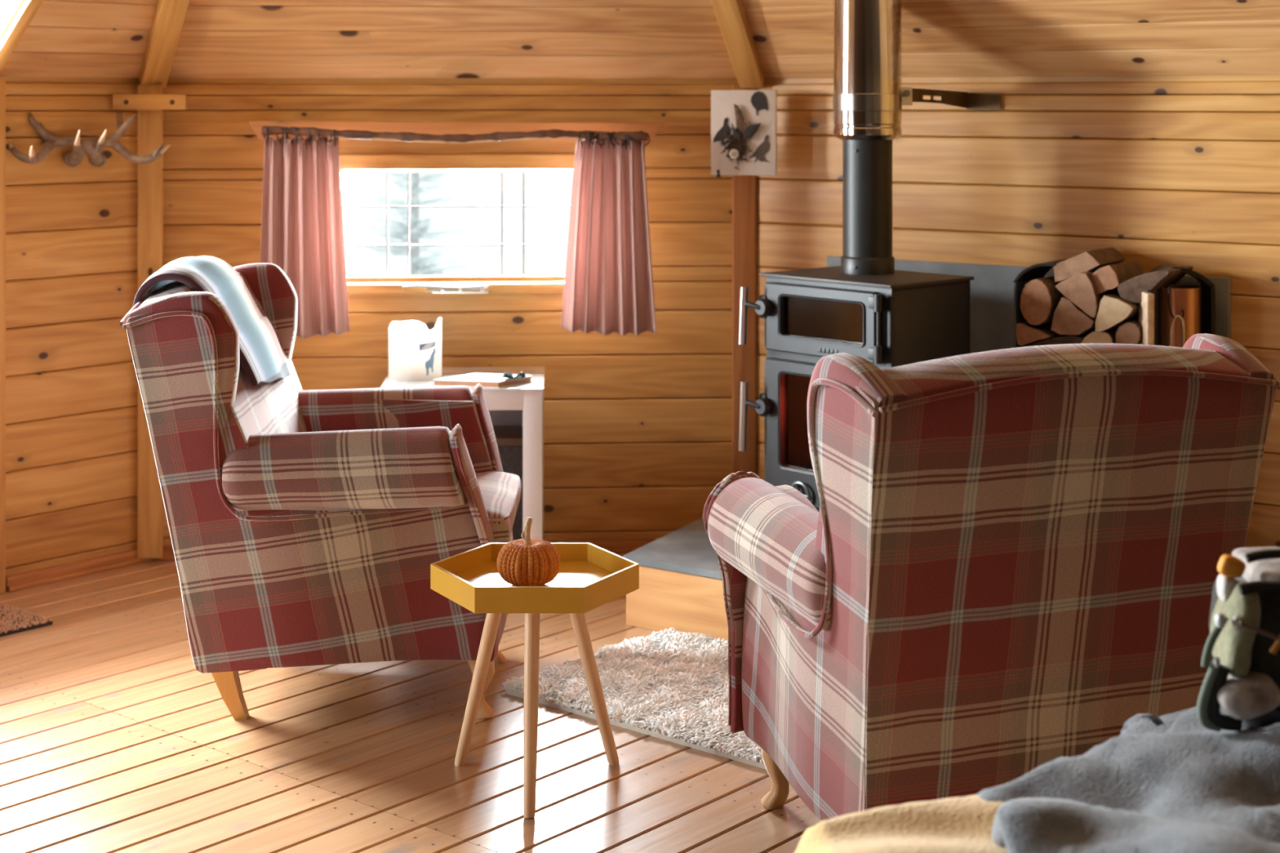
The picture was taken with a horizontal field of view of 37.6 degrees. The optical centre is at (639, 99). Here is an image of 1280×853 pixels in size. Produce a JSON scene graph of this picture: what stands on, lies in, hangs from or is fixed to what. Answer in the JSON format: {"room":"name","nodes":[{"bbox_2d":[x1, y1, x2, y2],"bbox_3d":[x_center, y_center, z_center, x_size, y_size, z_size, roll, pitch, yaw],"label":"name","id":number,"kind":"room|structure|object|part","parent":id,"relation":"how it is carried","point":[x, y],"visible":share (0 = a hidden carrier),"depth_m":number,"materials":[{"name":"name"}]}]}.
{"room":"cabin living room","nodes":[
{"label":"cabin living room","id":0,"kind":"room"},
{"bbox_2d":[5,82,140,576],"bbox_3d":[-2.328,0.747,5.585,0.034,1.606,2.040,0,0,40],"label":"wall","id":1,"kind":"structure","parent":0,"point":[71,233],"depth_m":6.11,"materials":[{"name":"brown wood"}]},
{"bbox_2d":[0,79,5,593],"bbox_3d":[-2.040,0.737,5.901,0.100,1.626,0.075,0,0,40],"label":"trim","id":2,"kind":"structure","parent":1,"relation":"attached to","point":[2,82],"depth_m":5.90,"materials":[{"name":"brown wood"}]},
{"bbox_2d":[0,0,44,70],"bbox_3d":[-1.789,-0.404,5.660,0.758,0.661,0.057,0,0,40],"label":"trim","id":3,"kind":"structure","parent":1,"relation":"attached to","point":[16,15],"depth_m":5.75,"materials":[{"name":"brown wood"}]},
{"bbox_2d":[5,548,152,591],"bbox_3d":[-1.823,1.528,6.130,0.034,0.045,0.535,0,0,40],"label":"baseboard","id":4,"kind":"structure","parent":1,"relation":"attached to","point":[19,581],"depth_m":6.10,"materials":[{"name":"brown wood"}]},
{"bbox_2d":[5,111,170,167],"bbox_3d":[-1.800,0.129,6.050,0.391,0.181,0.412,0,0,31],"label":"antler mount","id":5,"kind":"object","parent":1,"relation":"attached to","point":[93,147],"visible":1,"depth_m":6.06,"materials":[{"name":"beige"}]},
{"bbox_2d":[112,93,186,110],"bbox_3d":[-1.623,0.007,6.226,0.242,0.052,0.028,0,0,0],"label":"board","id":6,"kind":"object","parent":1,"relation":"attached to","point":[120,101],"visible":1,"depth_m":6.22,"materials":[{"name":"brown wood"}]},
{"bbox_2d":[137,84,163,558],"bbox_3d":[-1.639,0.741,6.291,0.082,1.582,0.022,0,0,2],"label":"wooden post","id":7,"kind":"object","parent":1,"relation":"attached to","point":[149,122],"depth_m":6.28,"materials":[{"name":"brown wood"}]},
{"bbox_2d":[0,74,1279,84],"bbox_3d":[-0.150,-0.147,1.544,6.629,0.205,10.207,0,0,0],"label":"trim","id":8,"kind":"structure","parent":1,"relation":"attached to","point":[1235,77],"depth_m":6.33,"materials":[{"name":"brown wood"}]},
{"bbox_2d":[0,0,158,77],"bbox_3d":[-1.425,-1.119,4.817,2.382,2.090,2.041,0,0,40],"label":"ceiling","id":9,"kind":"structure","parent":0,"point":[74,38],"depth_m":6.00,"materials":[{"name":"brown wood"}]},
{"bbox_2d":[0,553,821,852],"bbox_3d":[-0.124,1.580,1.090,10.803,0.060,14.704,0,0,40],"label":"floor","id":10,"kind":"structure","parent":0,"point":[113,740],"depth_m":4.44,"materials":[{"name":"brown wood"}]},
{"bbox_2d":[0,602,52,637],"bbox_3d":[-2.129,1.539,5.396,0.409,0.022,0.757,0,0,40],"label":"doormat","id":11,"kind":"object","parent":10,"relation":"on","point":[12,620],"visible":1,"depth_m":5.54,"materials":[{"name":"brown fabric"}]},
{"bbox_2d":[119,262,521,719],"bbox_3d":[-0.792,1.003,4.949,0.939,1.094,0.912,0,0,-1],"label":"armchair","id":12,"kind":"object","parent":10,"relation":"on","point":[307,527],"visible":0.86,"depth_m":4.57,"materials":[{"name":"fabric"}]},
{"bbox_2d":[133,255,289,386],"bbox_3d":[-1.121,0.589,4.950,0.348,0.349,0.498,0,0,-1],"label":"throw blanket","id":13,"kind":"object","parent":12,"relation":"on","point":[262,359],"visible":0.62,"depth_m":4.90,"materials":[{"name":"fabric"}]},
{"bbox_3d":[-1.068,0.927,4.947,0.355,0.941,0.864,0,0,0],"label":"backrest","id":14,"kind":"part","parent":12,"relation":"part of","materials":[{"name":"fabric"}]},
{"bbox_3d":[-1.032,1.464,4.702,0.100,0.172,0.060,0,0,0],"label":"leg","id":15,"kind":"part","parent":12,"relation":"part of","materials":[{"name":"brown wood"}]},
{"bbox_3d":[-0.769,1.112,4.631,0.818,0.562,0.140,0,0,-7],"label":"panel","id":16,"kind":"part","parent":12,"relation":"part of","materials":[{"name":"fabric"}]},
{"bbox_3d":[-0.774,1.112,5.268,0.818,0.562,0.140,0,0,6],"label":"panel","id":17,"kind":"part","parent":12,"relation":"part of","materials":[{"name":"fabric"}]},
{"bbox_3d":[-0.405,1.093,4.637,0.119,0.585,0.187,0,0,0],"label":"arm","id":18,"kind":"part","parent":12,"relation":"part of","materials":[{"name":"fabric"}]},
{"bbox_3d":[-0.407,1.464,4.731,0.084,0.172,0.065,0,0,0],"label":"leg","id":19,"kind":"part","parent":12,"relation":"part of","materials":[{"name":"brown wood"}]},
{"bbox_3d":[-0.411,1.093,5.269,0.119,0.585,0.187,0,0,0],"label":"arm","id":20,"kind":"part","parent":12,"relation":"part of","materials":[{"name":"fabric"}]},
{"bbox_2d":[475,471,521,542],"bbox_3d":[-0.644,1.069,4.951,0.633,0.135,0.564,0,0,0],"label":"seat cushion","id":21,"kind":"object","parent":12,"relation":"on","point":[500,491],"depth_m":4.84,"materials":[{"name":"fabric"}]},
{"bbox_3d":[-0.411,1.464,5.175,0.084,0.172,0.065,0,0,0],"label":"leg","id":22,"kind":"part","parent":12,"relation":"part of","materials":[{"name":"brown wood"}]},
{"bbox_3d":[-0.382,1.256,4.953,0.080,0.275,0.570,0,0,0],"label":"rail","id":23,"kind":"part","parent":12,"relation":"part of","materials":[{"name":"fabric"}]},
{"bbox_2d":[380,366,545,540],"bbox_3d":[-0.559,1.220,6.018,0.505,0.661,0.468,0,0,-2],"label":"side table","id":24,"kind":"object","parent":10,"relation":"on","point":[522,404],"visible":0.27,"depth_m":5.80,"materials":[{"name":"paint"}]},
{"bbox_2d":[388,317,441,381],"bbox_3d":[-0.720,0.795,6.020,0.169,0.189,0.169,0,0,0],"label":"candle lantern","id":25,"kind":"object","parent":24,"relation":"on","point":[415,351],"visible":0.98,"depth_m":5.95,"materials":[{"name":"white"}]},
{"bbox_2d":[418,342,435,351],"bbox_3d":[-0.674,0.780,5.955,0.049,0.027,0.036,0,0,0],"label":"print","id":26,"kind":"object","parent":25,"relation":"attached to","point":[423,346],"depth_m":5.95,"materials":[{"name":"grey"}]},
{"bbox_2d":[425,351,435,375],"bbox_3d":[-0.664,0.834,5.958,0.040,0.076,0.004,0,0,-42],"label":"print","id":27,"kind":"object","parent":25,"relation":"attached to","point":[430,356],"depth_m":5.96,"materials":[{"name":"blue"}]},
{"bbox_3d":[-0.559,0.892,6.018,0.505,0.006,0.468,0,0,-2],"label":"glass","id":28,"kind":"part","parent":24,"relation":"part of","materials":[{"name":"white glass"}]},
{"bbox_2d":[432,371,532,387],"bbox_3d":[-0.489,0.868,5.889,0.281,0.042,0.158,0,0,12],"label":"notebook","id":29,"kind":"object","parent":24,"relation":"on","point":[486,380],"visible":1,"depth_m":5.84,"materials":[{"name":"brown paper"}]},
{"bbox_3d":[-0.569,1.208,6.244,0.457,0.585,0.012,0,0,-2],"label":"panel","id":30,"kind":"part","parent":24,"relation":"part of","materials":[{"name":"grey wood"}]},
{"bbox_2d":[493,426,522,540],"bbox_3d":[-0.428,1.262,6.060,0.130,0.385,0.230,0,0,0],"label":"lidded basket","id":31,"kind":"object","parent":24,"relation":"on","point":[508,439],"visible":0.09,"depth_m":5.95,"materials":[{"name":"wicker"}]},
{"bbox_3d":[-0.428,1.083,6.060,0.130,0.025,0.230,0,0,0],"label":"lid","id":32,"kind":"part","parent":31,"relation":"part of","materials":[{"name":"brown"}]},
{"bbox_2d":[430,542,639,817],"bbox_3d":[-0.239,1.304,4.262,0.474,0.499,0.430,0,0,0],"label":"tray table","id":33,"kind":"object","parent":10,"relation":"on","point":[590,576],"visible":0.99,"depth_m":4.25,"materials":[{"name":"yellow paint"}]},
{"bbox_3d":[-0.369,1.333,4.346,0.145,0.441,0.034,0,0,30],"label":"leg","id":34,"kind":"part","parent":33,"relation":"part of","materials":[{"name":"brown wood"}]},
{"bbox_2d":[496,516,560,586],"bbox_3d":[-0.252,1.019,4.255,0.145,0.152,0.145,0,0,0],"label":"pumpkin","id":35,"kind":"object","parent":33,"relation":"on","point":[526,562],"visible":0.99,"depth_m":4.21,"materials":[{"name":"orange fabric"}]},
{"bbox_3d":[-0.254,0.980,4.255,0.029,0.074,0.026,0,0,0],"label":"stem","id":36,"kind":"part","parent":35,"relation":"part of","materials":[{"name":"beige fabric"}]},
{"bbox_3d":[-0.239,1.333,4.124,0.034,0.441,0.154,0,0,0],"label":"leg","id":37,"kind":"part","parent":33,"relation":"part of","materials":[{"name":"brown wood"}]},
{"bbox_2d":[430,543,639,613],"bbox_3d":[-0.239,1.083,4.272,0.474,0.056,0.410,0,0,0],"label":"tray","id":38,"kind":"object","parent":33,"relation":"on","point":[590,576],"depth_m":4.22,"materials":[{"name":"yellow paint"}]},
{"bbox_3d":[-0.114,1.333,4.353,0.151,0.441,0.034,0,0,-36],"label":"leg","id":39,"kind":"part","parent":33,"relation":"part of","materials":[{"name":"brown wood"}]},
{"bbox_2d":[502,627,765,769],"bbox_3d":[0.223,1.544,4.864,0.942,0.012,0.685,0,0,41],"label":"shaggy rug","id":40,"kind":"object","parent":10,"relation":"on","point":[671,685],"visible":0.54,"depth_m":4.85,"materials":[{"name":"white fabric"}]},
{"bbox_2d":[622,517,728,639],"bbox_3d":[0.980,1.447,5.440,2.122,0.204,1.004,0,0,35],"label":"plinth","id":41,"kind":"object","parent":10,"relation":"on","point":[681,588],"visible":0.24,"depth_m":5.47,"materials":[{"name":"brown wood"}]},
{"bbox_2d":[737,265,973,511],"bbox_3d":[0.647,0.936,5.676,0.454,0.815,0.552,0,0,-43],"label":"wood stove","id":42,"kind":"object","parent":10,"relation":"on","point":[901,317],"visible":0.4,"depth_m":5.60,"materials":[{"name":"black metal"}]},
{"bbox_3d":[0.315,0.963,5.723,0.027,0.211,0.032,0,0,-43],"label":"handle","id":43,"kind":"part","parent":42,"relation":"part of","materials":[{"name":"silver metal"}]},
{"bbox_3d":[0.315,0.657,5.723,0.027,0.176,0.032,0,0,-43],"label":"handle","id":44,"kind":"part","parent":42,"relation":"part of","materials":[{"name":"silver metal"}]},
{"bbox_3d":[0.533,0.997,5.565,0.031,0.425,0.440,0,0,-43],"label":"door frame","id":45,"kind":"part","parent":42,"relation":"part of","materials":[{"name":"black metal"}]},
{"bbox_3d":[0.547,0.964,5.560,0.003,0.292,0.338,0,0,-43],"label":"door glass","id":46,"kind":"part","parent":42,"relation":"part of","materials":[{"name":"black glass"}]},
{"bbox_3d":[0.547,0.649,5.560,0.003,0.129,0.338,0,0,-43],"label":"door glass","id":47,"kind":"part","parent":42,"relation":"part of","materials":[{"name":"black glass"}]},
{"bbox_3d":[0.533,0.656,5.565,0.031,0.205,0.440,0,0,-43],"label":"door frame","id":48,"kind":"part","parent":42,"relation":"part of","materials":[{"name":"black metal"}]},
{"bbox_3d":[0.553,0.739,5.526,0.004,0.014,0.074,0,0,-42],"label":"maker plate","id":49,"kind":"part","parent":42,"relation":"part of","materials":[{"name":"silver metal"}]},
{"bbox_3d":[0.682,0.534,5.687,0.387,0.010,0.521,0,0,-43],"label":"plate","id":50,"kind":"part","parent":42,"relation":"part of","materials":[{"name":"black metal"}]},
{"bbox_2d":[832,0,902,275],"bbox_3d":[0.697,-0.696,5.757,0.212,2.450,0.212,0,0,0],"label":"flue","id":51,"kind":"object","parent":42,"relation":"on","point":[868,97],"visible":1,"depth_m":5.68,"materials":[{"name":"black metal"}]},
{"bbox_2d":[702,333,1279,821],"bbox_3d":[0.650,1.003,3.837,0.912,1.094,0.939,0,0,-21],"label":"armchair","id":52,"kind":"object","parent":10,"relation":"on","point":[1008,559],"visible":0.94,"depth_m":3.47,"materials":[{"name":"fabric"}]},
{"bbox_3d":[0.217,1.093,4.083,0.187,0.585,0.119,0,0,-21],"label":"arm","id":53,"kind":"part","parent":52,"relation":"part of","materials":[{"name":"fabric"}]},
{"bbox_3d":[0.305,1.464,4.116,0.065,0.172,0.084,0,0,-21],"label":"leg","id":54,"kind":"part","parent":52,"relation":"part of","materials":[{"name":"brown wood"}]},
{"bbox_3d":[0.345,1.112,3.743,0.140,0.562,0.818,0,0,-15],"label":"panel","id":55,"kind":"part","parent":52,"relation":"part of","materials":[{"name":"fabric"}]},
{"bbox_2d":[826,256,1231,353],"bbox_3d":[1.182,0.933,5.910,1.345,0.821,0.021,0,0,35],"label":"shield","id":56,"kind":"object","parent":10,"relation":"on","point":[992,287],"visible":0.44,"depth_m":5.94,"materials":[{"name":"grey metal"}]},
{"bbox_2d":[1013,257,1168,347],"bbox_3d":[1.356,0.915,5.605,0.412,0.859,0.254,0,0,35],"label":"rack","id":57,"kind":"object","parent":10,"relation":"on","point":[1037,271],"visible":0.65,"depth_m":5.62,"materials":[{"name":"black metal"}]},
{"bbox_2d":[1024,330,1094,346],"bbox_3d":[1.285,0.730,5.663,0.195,0.070,0.219,0,0,35],"label":"log","id":58,"kind":"object","parent":57,"relation":"on","point":[1065,339],"visible":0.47,"depth_m":5.56,"materials":[{"name":"brown wood"}]},
{"bbox_2d":[1015,320,1059,346],"bbox_3d":[1.228,0.700,5.668,0.110,0.066,0.219,0,0,35],"label":"log","id":59,"kind":"object","parent":58,"relation":"on","point":[1027,333],"visible":0.77,"depth_m":5.59,"materials":[{"name":"brown wood"}]},
{"bbox_2d":[1020,275,1064,324],"bbox_3d":[1.235,0.600,5.664,0.099,0.137,0.220,0,0,35],"label":"log","id":60,"kind":"object","parent":59,"relation":"on","point":[1040,298],"visible":0.78,"depth_m":5.58,"materials":[{"name":"brown wood"}]},
{"bbox_2d":[1050,296,1096,334],"bbox_3d":[1.328,0.635,5.599,0.133,0.110,0.220,0,0,35],"label":"log","id":61,"kind":"object","parent":58,"relation":"on","point":[1068,318],"visible":0.66,"depth_m":5.51,"materials":[{"name":"brown wood"}]},
{"bbox_2d":[1055,269,1118,317],"bbox_3d":[1.338,0.570,5.592,0.130,0.129,0.219,0,0,35],"label":"log","id":62,"kind":"object","parent":61,"relation":"on","point":[1080,289],"visible":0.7,"depth_m":5.49,"materials":[{"name":"brown wood"}]},
{"bbox_2d":[1053,247,1125,282],"bbox_3d":[1.351,0.495,5.640,0.145,0.096,0.219,0,0,35],"label":"log","id":63,"kind":"object","parent":62,"relation":"on","point":[1091,260],"visible":0.82,"depth_m":5.56,"materials":[{"name":"brown wood"}]},
{"bbox_2d":[1091,260,1143,294],"bbox_3d":[1.415,0.526,5.561,0.086,0.092,0.219,0,0,35],"label":"log","id":64,"kind":"object","parent":62,"relation":"on","point":[1108,278],"visible":0.83,"depth_m":5.48,"materials":[{"name":"brown wood"}]},
{"bbox_2d":[1080,326,1119,343],"bbox_3d":[1.385,0.711,5.559,0.121,0.076,0.220,0,0,35],"label":"log","id":65,"kind":"object","parent":57,"relation":"on","point":[1108,336],"visible":0.35,"depth_m":5.46,"materials":[{"name":"brown wood"}]},
{"bbox_2d":[1095,292,1138,332],"bbox_3d":[1.429,0.620,5.516,0.114,0.107,0.220,0,0,35],"label":"log","id":66,"kind":"object","parent":65,"relation":"on","point":[1114,311],"visible":0.73,"depth_m":5.43,"materials":[{"name":"brown wood"}]},
{"bbox_2d":[1117,265,1193,302],"bbox_3d":[1.509,0.537,5.496,0.153,0.097,0.220,0,0,35],"label":"log","id":67,"kind":"object","parent":66,"relation":"on","point":[1131,291],"visible":0.83,"depth_m":5.42,"materials":[{"name":"brown wood"}]},
{"bbox_2d":[1115,319,1142,344],"bbox_3d":[1.466,0.681,5.502,0.075,0.082,0.220,0,0,35],"label":"log","id":68,"kind":"object","parent":57,"relation":"in","point":[1130,332],"visible":0.47,"depth_m":5.41,"materials":[{"name":"brown wood"}]},
{"bbox_2d":[1138,292,1154,345],"bbox_3d":[1.454,0.948,5.399,0.020,0.792,0.100,0,0,0],"label":"log","id":69,"kind":"object","parent":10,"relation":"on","point":[1146,308],"visible":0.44,"depth_m":5.35,"materials":[{"name":"brown wood"}]},
{"bbox_2d":[1137,264,1215,347],"bbox_3d":[1.570,0.915,5.481,0.200,0.859,0.144,0,0,0],"label":"holder","id":70,"kind":"object","parent":10,"relation":"on","point":[1188,298],"visible":0.22,"depth_m":5.44,"materials":[{"name":"brown metal"}]},
{"bbox_2d":[1168,286,1185,347],"bbox_3d":[1.537,0.793,5.388,0.048,0.516,0.008,0,0,0],"label":"tongs","id":71,"kind":"object","parent":70,"relation":"hanging from","point":[1175,317],"visible":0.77,"depth_m":5.38,"materials":[{"name":"black metal"}]},
{"bbox_3d":[1.539,0.834,5.388,0.045,0.434,0.008,0,0,0],"label":"arm","id":72,"kind":"part","parent":71,"relation":"part of","materials":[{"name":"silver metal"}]},
{"bbox_3d":[1.175,1.350,1.910,1.850,0.400,1.820,0,0,0],"label":"bed","id":73,"kind":"object","parent":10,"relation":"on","visible":0},
{"bbox_2d":[795,795,1034,852],"bbox_3d":[0.407,1.050,2.080,0.425,0.196,1.160,0,0,0],"label":"throw","id":74,"kind":"object","parent":73,"relation":"on","point":[961,824],"visible":0.65,"depth_m":2.52,"materials":[{"name":"beige fabric"}]},
{"bbox_2d":[977,706,1279,852],"bbox_3d":[1.236,0.988,2.252,1.599,0.266,1.489,0,0,0],"label":"blanket","id":75,"kind":"object","parent":73,"relation":"on","point":[1171,783],"visible":0.94,"depth_m":2.53,"materials":[{"name":"grey fabric"}]},
{"bbox_2d":[1196,546,1279,732],"bbox_3d":[0.909,0.785,2.742,0.166,0.295,0.268,0,0,22],"label":"stuffed toy","id":76,"kind":"object","parent":75,"relation":"on","point":[1240,689],"visible":1,"depth_m":2.67,"materials":[{"name":"fabric"}]},
{"bbox_3d":[0.863,0.843,2.671,0.094,0.056,0.089,0,0,0],"label":"pale panel","id":77,"kind":"part","parent":76,"relation":"part of","materials":[{"name":"white fabric"}]},
{"bbox_2d":[163,83,738,545],"bbox_3d":[-0.639,0.747,6.433,2.039,1.606,0.033,0,0,-4],"label":"wall","id":78,"kind":"structure","parent":0,"point":[637,429],"depth_m":6.44,"materials":[{"name":"brown wood"}]},
{"bbox_2d":[138,0,189,87],"bbox_3d":[-1.095,-1.065,5.236,0.085,2.048,2.510,0,0,-27],"label":"trim","id":79,"kind":"structure","parent":78,"relation":"attached to","point":[170,15],"depth_m":6.14,"materials":[{"name":"brown wood"}]},
{"bbox_2d":[160,537,658,559],"bbox_3d":[-0.617,1.528,6.403,1.999,0.045,0.034,0,0,-4],"label":"baseboard","id":80,"kind":"structure","parent":78,"relation":"attached to","point":[624,545],"depth_m":6.43,"materials":[{"name":"brown wood"}]},
{"bbox_2d":[338,154,574,294],"bbox_3d":[-0.623,0.423,6.451,0.970,0.474,0.109,0,0,-4],"label":"window","id":81,"kind":"structure","parent":78,"relation":"in","point":[501,284],"depth_m":6.41,"materials":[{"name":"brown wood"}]},
{"bbox_2d":[402,284,488,293],"bbox_3d":[-0.661,0.640,6.380,0.291,0.031,0.022,0,0,-4],"label":"stay","id":82,"kind":"object","parent":81,"relation":"attached to","point":[435,289],"visible":1,"depth_m":6.37,"materials":[{"name":"white metal"}]},
{"bbox_2d":[248,120,665,141],"bbox_3d":[-0.615,0.105,6.367,1.402,0.063,0.025,0,0,-4],"label":"board","id":83,"kind":"object","parent":78,"relation":"attached to","point":[652,129],"visible":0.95,"depth_m":6.35,"materials":[{"name":"red wood"}]},
{"bbox_2d":[261,125,648,142],"bbox_3d":[-0.610,0.114,6.235,1.275,0.058,0.111,0,0,0],"label":"curtain rod","id":84,"kind":"object","parent":83,"relation":"attached to","point":[496,136],"visible":1,"depth_m":6.19,"materials":[{"name":"brown wood"}]},
{"bbox_2d":[263,126,268,143],"bbox_3d":[-1.233,0.115,6.200,0.004,0.057,0.046,0,0,-29],"label":"curtain ring","id":85,"kind":"object","parent":84,"relation":"hanging from","point":[266,139],"visible":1,"depth_m":6.19,"materials":[{"name":"black metal"}]},
{"bbox_2d":[260,136,350,338],"bbox_3d":[-1.110,0.453,6.201,0.303,0.665,0.059,0,0,0],"label":"curtain","id":86,"kind":"object","parent":85,"relation":"hanging from","point":[302,228],"visible":0.87,"depth_m":6.21,"materials":[{"name":"pink fabric"}]},
{"bbox_2d":[275,126,284,143],"bbox_3d":[-1.187,0.115,6.200,0.004,0.057,0.046,0,0,-41],"label":"curtain ring","id":87,"kind":"object","parent":84,"relation":"hanging from","point":[280,126],"visible":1,"depth_m":6.19,"materials":[{"name":"black metal"}]},
{"bbox_2d":[285,126,287,143],"bbox_3d":[-1.165,0.115,6.200,0.004,0.057,0.046,0,0,-7],"label":"curtain ring","id":88,"kind":"object","parent":84,"relation":"hanging from","point":[286,126],"visible":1,"depth_m":6.19,"materials":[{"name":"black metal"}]},
{"bbox_2d":[286,126,296,143],"bbox_3d":[-1.148,0.117,6.200,0.046,0.057,0.004,0,0,33],"label":"curtain ring","id":89,"kind":"object","parent":84,"relation":"hanging from","point":[291,126],"visible":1,"depth_m":6.20,"materials":[{"name":"black metal"}]},
{"bbox_2d":[296,127,299,144],"bbox_3d":[-1.128,0.118,6.200,0.004,0.057,0.046,0,0,0],"label":"curtain ring","id":90,"kind":"object","parent":84,"relation":"hanging from","point":[297,127],"visible":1,"depth_m":6.18,"materials":[{"name":"black metal"}]},
{"bbox_2d":[333,128,335,146],"bbox_3d":[-1.007,0.125,6.200,0.004,0.057,0.046,0,0,-8],"label":"curtain ring","id":91,"kind":"object","parent":84,"relation":"hanging from","point":[334,129],"visible":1,"depth_m":6.19,"materials":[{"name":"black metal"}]},
{"bbox_2d":[578,130,583,147],"bbox_3d":[-0.189,0.130,6.200,0.004,0.057,0.046,0,0,29],"label":"curtain ring","id":92,"kind":"object","parent":84,"relation":"hanging from","point":[582,131],"visible":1,"depth_m":6.18,"materials":[{"name":"black metal"}]},
{"bbox_2d":[588,131,590,148],"bbox_3d":[-0.167,0.131,6.200,0.004,0.057,0.046,0,0,-4],"label":"curtain ring","id":93,"kind":"object","parent":84,"relation":"hanging from","point":[588,131],"visible":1,"depth_m":6.18,"materials":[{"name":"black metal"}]},
{"bbox_2d":[595,131,606,148],"bbox_3d":[-0.128,0.132,6.200,0.046,0.057,0.004,0,0,-42],"label":"curtain ring","id":94,"kind":"object","parent":84,"relation":"hanging from","point":[601,144],"visible":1,"depth_m":6.19,"materials":[{"name":"black metal"}]},
{"bbox_2d":[560,138,657,336],"bbox_3d":[-0.104,0.450,6.201,0.318,0.654,0.056,0,0,0],"label":"curtain","id":95,"kind":"object","parent":84,"relation":"hanging from","point":[608,281],"visible":1,"depth_m":6.20,"materials":[{"name":"pink fabric"}]},
{"bbox_2d":[609,131,615,148],"bbox_3d":[-0.086,0.133,6.200,0.004,0.057,0.046,0,0,31],"label":"curtain ring","id":96,"kind":"object","parent":84,"relation":"hanging from","point":[613,144],"visible":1,"depth_m":6.19,"materials":[{"name":"black metal"}]},
{"bbox_2d":[638,134,649,146],"bbox_3d":[0.013,0.135,6.200,0.046,0.057,0.004,0,0,-28],"label":"curtain ring","id":97,"kind":"object","parent":84,"relation":"hanging from","point":[648,135],"visible":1,"depth_m":6.20,"materials":[{"name":"black metal"}]},
{"bbox_2d":[711,0,765,88],"bbox_3d":[-0.004,-1.065,5.306,0.085,2.048,2.502,0,0,19],"label":"trim","id":98,"kind":"structure","parent":78,"relation":"attached to","point":[731,15],"depth_m":6.26,"materials":[{"name":"brown wood"}]},
{"bbox_2d":[732,84,755,474],"bbox_3d":[0.358,0.750,6.468,0.080,1.600,0.028,0,0,-4],"label":"wooden post","id":99,"kind":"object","parent":78,"relation":"attached to","point":[744,187],"depth_m":6.45,"materials":[{"name":"red wood"}]},
{"bbox_2d":[168,0,737,78],"bbox_3d":[-0.563,-1.119,5.250,2.039,2.090,2.383,0,0,-4],"label":"ceiling","id":100,"kind":"structure","parent":0,"point":[218,38],"depth_m":6.27,"materials":[{"name":"brown wood"}]},
{"bbox_2d":[741,0,1279,78],"bbox_3d":[0.668,-1.120,4.802,2.400,2.091,2.468,0,0,35],"label":"ceiling","id":101,"kind":"structure","parent":0,"point":[792,38],"depth_m":5.72,"materials":[{"name":"brown wood"}]},
{"bbox_2d":[755,80,1279,547],"bbox_3d":[1.371,0.747,5.810,2.400,1.606,0.035,0,0,35],"label":"wall","id":102,"kind":"structure","parent":0,"point":[1157,174],"depth_m":5.82,"materials":[{"name":"brown wood"}]},
{"bbox_2d":[711,89,777,177],"bbox_3d":[0.351,0.113,6.314,0.218,0.292,0.111,0,0,9],"label":"picture","id":103,"kind":"object","parent":102,"relation":"attached to","point":[744,122],"visible":1,"depth_m":6.28,"materials":[{"name":"paper"}]},
{"bbox_2d":[715,169,721,177],"bbox_3d":[0.263,0.245,6.291,0.020,0.027,0.001,0,0,9],"label":"print","id":104,"kind":"object","parent":103,"relation":"attached to","point":[717,171],"depth_m":6.29},
{"bbox_2d":[713,116,730,144],"bbox_3d":[0.274,0.106,6.290,0.058,0.096,0.001,0,0,9],"label":"print","id":105,"kind":"object","parent":103,"relation":"attached to","point":[719,136],"depth_m":6.29},
{"bbox_2d":[748,134,770,162],"bbox_3d":[0.399,0.161,6.270,0.073,0.092,0.001,0,0,9],"label":"print","id":106,"kind":"object","parent":103,"relation":"attached to","point":[763,148],"depth_m":6.27},
{"bbox_2d":[751,91,768,115],"bbox_3d":[0.398,0.012,6.270,0.058,0.080,0.001,0,0,9],"label":"print","id":107,"kind":"object","parent":103,"relation":"attached to","point":[758,100],"depth_m":6.27},
{"bbox_2d":[901,87,1000,109],"bbox_3d":[0.951,-0.004,5.897,0.382,0.070,0.107,0,0,-29],"label":"bracket","id":108,"kind":"object","parent":102,"relation":"attached to","point":[959,99],"visible":0.96,"depth_m":5.95,"materials":[{"name":"brown metal"}]},
{"bbox_3d":[0.928,-0.005,5.899,0.329,0.064,0.003,0,0,-43],"label":"slotted arm","id":109,"kind":"part","parent":108,"relation":"part of","materials":[{"name":"brown metal"}]},
{"bbox_3d":[1.093,0.004,5.977,0.117,0.054,0.004,0,0,35],"label":"wall plate","id":110,"kind":"part","parent":108,"relation":"part of","materials":[{"name":"brown metal"}]},
{"label":"outside","id":111,"kind":"structure","parent":0,"visible":0},
{"bbox_2d":[341,171,573,276],"bbox_3d":[0.000,1.875,20.000,120.000,0.050,140.000,0,0,0],"label":"sky","id":112,"kind":"structure","parent":111,"point":[542,224],"depth_m":28.76,"materials":[{"name":"white"}]},
{"bbox_2d":[356,171,470,276],"bbox_3d":[-1.622,0.750,13.490,0.837,2.200,0.780,0,0,-40],"label":"conifer tree","id":113,"kind":"object","parent":112,"relation":"on","point":[417,230],"visible":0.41,"depth_m":13.46,"materials":[{"name":"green plant"}]}
]}

